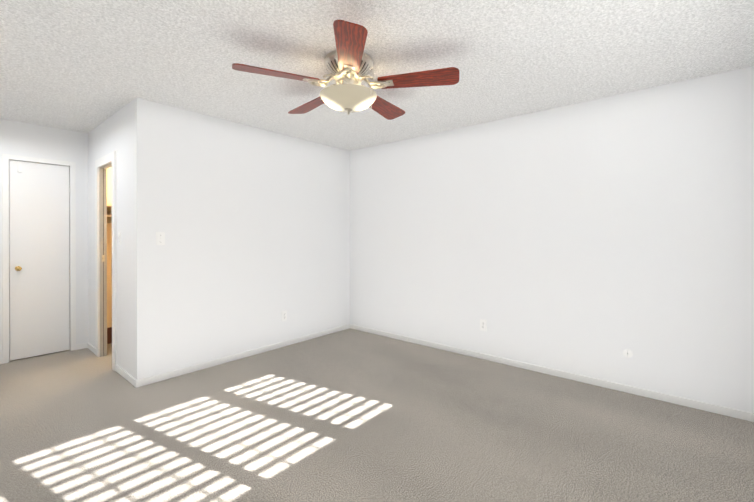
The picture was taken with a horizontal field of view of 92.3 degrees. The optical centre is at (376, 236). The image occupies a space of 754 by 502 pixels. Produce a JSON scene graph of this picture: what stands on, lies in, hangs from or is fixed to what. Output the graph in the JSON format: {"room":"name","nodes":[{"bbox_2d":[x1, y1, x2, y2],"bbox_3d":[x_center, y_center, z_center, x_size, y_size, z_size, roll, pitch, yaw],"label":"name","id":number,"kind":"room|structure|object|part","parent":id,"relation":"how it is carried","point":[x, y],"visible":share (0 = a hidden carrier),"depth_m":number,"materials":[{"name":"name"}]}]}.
{"room":"empty bedroom","nodes":[
{"label":"empty bedroom","id":0,"kind":"room"},
{"bbox_2d":[0,119,87,357],"bbox_3d":[-3.027,0.046,4.553,0.140,2.440,4.100,0,0,40],"label":"wall","id":1,"kind":"structure","parent":0,"point":[29,140],"depth_m":4.00,"materials":[{"name":"white paint"}]},
{"bbox_2d":[2,154,75,363],"bbox_3d":[-3.600,0.222,3.866,0.154,2.092,0.569,0,0,40],"label":"door frame","id":2,"kind":"structure","parent":1,"relation":"attached to","point":[6,158],"depth_m":3.73,"materials":[{"name":"white paint"}]},
{"bbox_2d":[9,160,69,360],"bbox_3d":[-3.574,0.242,3.845,0.036,2.028,0.467,0,0,40],"label":"door","id":3,"kind":"structure","parent":1,"relation":"in","point":[39,256],"depth_m":3.82,"materials":[{"name":"white paint"}]},
{"bbox_2d":[18,161,21,171],"bbox_3d":[-3.654,-0.714,3.702,0.024,0.115,0.028,0,0,40],"label":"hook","id":4,"kind":"object","parent":3,"relation":"attached to","point":[19,166],"visible":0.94,"depth_m":3.70,"materials":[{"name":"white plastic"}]},
{"bbox_2d":[106,167,111,327],"bbox_3d":[-1.853,0.046,4.615,1.570,2.440,2.488,0,0,40],"label":"wall","id":5,"kind":"structure","parent":0,"point":[109,250],"depth_m":4.28,"materials":[{"name":"beige paint"}]},
{"bbox_2d":[107,327,111,343],"bbox_3d":[-2.445,1.169,5.119,0.012,0.190,2.480,0,0,40],"label":"baseboard","id":6,"kind":"structure","parent":5,"relation":"attached to","point":[109,335],"depth_m":4.27,"materials":[{"name":"brown wood"}]},
{"bbox_2d":[107,204,111,222],"bbox_3d":[-2.318,-0.256,4.998,0.355,0.200,2.463,0,0,40],"label":"closet shelf","id":7,"kind":"object","parent":5,"relation":"attached to","point":[109,213],"visible":0.06,"depth_m":4.11,"materials":[{"name":"paint"}]},
{"bbox_2d":[88,100,132,375],"bbox_3d":[-2.677,0.048,3.643,1.570,2.440,0.060,0,0,40],"label":"wall","id":8,"kind":"structure","parent":0,"point":[114,132],"depth_m":3.34,"materials":[{"name":"white paint"}]},
{"bbox_2d":[84,342,95,354],"bbox_3d":[-3.144,1.238,3.996,0.405,0.058,0.011,0,0,40],"label":"baseboard","id":9,"kind":"structure","parent":8,"relation":"attached to","point":[86,345],"depth_m":4.02,"materials":[{"name":"white paint"}]},
{"bbox_2d":[95,151,116,370],"bbox_3d":[-2.729,0.231,3.636,0.690,2.075,0.018,0,0,40],"label":"trim","id":10,"kind":"structure","parent":8,"relation":"attached to","point":[105,159],"depth_m":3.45,"materials":[{"name":"white paint"}]},
{"bbox_2d":[116,365,135,383],"bbox_3d":[-2.248,1.240,3.237,0.565,0.058,0.011,0,0,40],"label":"baseboard","id":11,"kind":"structure","parent":8,"relation":"attached to","point":[123,373],"depth_m":3.24,"materials":[{"name":"white paint"}]},
{"bbox_2d":[133,98,349,379],"bbox_3d":[-1.236,0.047,4.052,0.100,2.440,2.548,0,0,40],"label":"wall","id":12,"kind":"structure","parent":0,"point":[252,223],"depth_m":3.66,"materials":[{"name":"white paint"}]},
{"bbox_2d":[156,232,164,244],"bbox_3d":[-1.899,0.020,3.178,0.017,0.115,0.070,0,0,40],"label":"light switch","id":13,"kind":"object","parent":12,"relation":"attached to","point":[160,238],"visible":1,"depth_m":3.18,"materials":[{"name":"white plastic"}]},
{"bbox_2d":[132,324,347,387],"bbox_3d":[-1.203,1.238,4.009,0.011,0.058,2.539,0,0,40],"label":"baseboard","id":14,"kind":"structure","parent":12,"relation":"attached to","point":[149,380],"depth_m":3.64,"materials":[{"name":"white paint"}]},
{"bbox_2d":[282,311,286,320],"bbox_3d":[-1.067,0.917,4.170,0.008,0.115,0.070,0,0,40],"label":"outlet","id":15,"kind":"object","parent":12,"relation":"attached to","point":[284,315],"visible":1,"depth_m":4.17,"materials":[{"name":"white plastic"}]},
{"bbox_2d":[0,328,753,501],"bbox_3d":[-0.841,1.321,2.704,5.870,0.100,4.380,0,0,40],"label":"floor","id":16,"kind":"structure","parent":0,"point":[350,415],"depth_m":2.32,"materials":[{"name":"carpet"}]},
{"bbox_2d":[0,0,753,150],"bbox_3d":[-0.841,-1.219,2.697,5.870,0.100,4.380,0,0,40],"label":"ceiling","id":17,"kind":"structure","parent":0,"point":[85,66],"depth_m":2.34,"materials":[{"name":"white paint"}]},
{"bbox_2d":[232,20,458,119],"bbox_3d":[-0.195,-0.985,2.441,1.375,0.364,1.380,0,0,40],"label":"ceiling fan","id":18,"kind":"object","parent":17,"relation":"hanging from","point":[348,63],"visible":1,"depth_m":2.29,"materials":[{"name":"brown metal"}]},
{"bbox_3d":[-0.613,-0.998,2.221,0.513,0.041,0.166,0,0,-23],"label":"blade","id":19,"kind":"part","parent":18,"relation":"part of","materials":[{"name":"brown wood"}]},
{"bbox_3d":[-0.494,-0.999,2.751,0.166,0.041,0.513,0,0,-41],"label":"blade","id":20,"kind":"part","parent":18,"relation":"part of","materials":[{"name":"brown wood"}]},
{"bbox_3d":[-0.189,-0.888,2.404,0.378,0.093,0.378,0,0,40],"label":"lamp shade","id":21,"kind":"part","parent":18,"relation":"part of","materials":[{"name":"white glass"}]},
{"bbox_3d":[-0.146,-0.997,1.944,0.166,0.041,0.513,0,0,-5],"label":"blade","id":22,"kind":"part","parent":18,"relation":"part of","materials":[{"name":"brown wood"}]},
{"bbox_3d":[0.046,-0.999,2.801,0.166,0.041,0.513,0,0,31],"label":"blade","id":23,"kind":"part","parent":18,"relation":"part of","materials":[{"name":"brown wood"}]},
{"bbox_3d":[0.261,-0.998,2.303,0.513,0.041,0.166,0,0,13],"label":"blade","id":24,"kind":"part","parent":18,"relation":"part of","materials":[{"name":"brown wood"}]},
{"bbox_2d":[350,66,753,412],"bbox_3d":[0.530,0.046,4.318,5.870,2.440,0.140,0,0,40],"label":"wall","id":25,"kind":"structure","parent":0,"point":[595,238],"depth_m":3.14,"materials":[{"name":"white paint"}]},
{"bbox_2d":[480,319,486,330],"bbox_3d":[1.098,0.918,3.742,0.070,0.115,0.008,0,0,40],"label":"outlet","id":26,"kind":"object","parent":25,"relation":"attached to","point":[483,325],"visible":1,"depth_m":3.74,"materials":[{"name":"white plastic"}]},
{"bbox_2d":[348,324,753,421],"bbox_3d":[1.106,1.239,3.733,3.890,0.058,0.011,0,0,40],"label":"baseboard","id":27,"kind":"structure","parent":25,"relation":"attached to","point":[682,401],"depth_m":3.14,"materials":[{"name":"white paint"}]},
{"bbox_2d":[623,349,632,357],"bbox_3d":[2.040,0.953,2.944,0.068,0.068,0.008,0,0,40],"label":"outlet","id":28,"kind":"object","parent":25,"relation":"attached to","point":[627,353],"visible":1,"depth_m":2.94,"materials":[{"name":"white plastic"}]}
]}

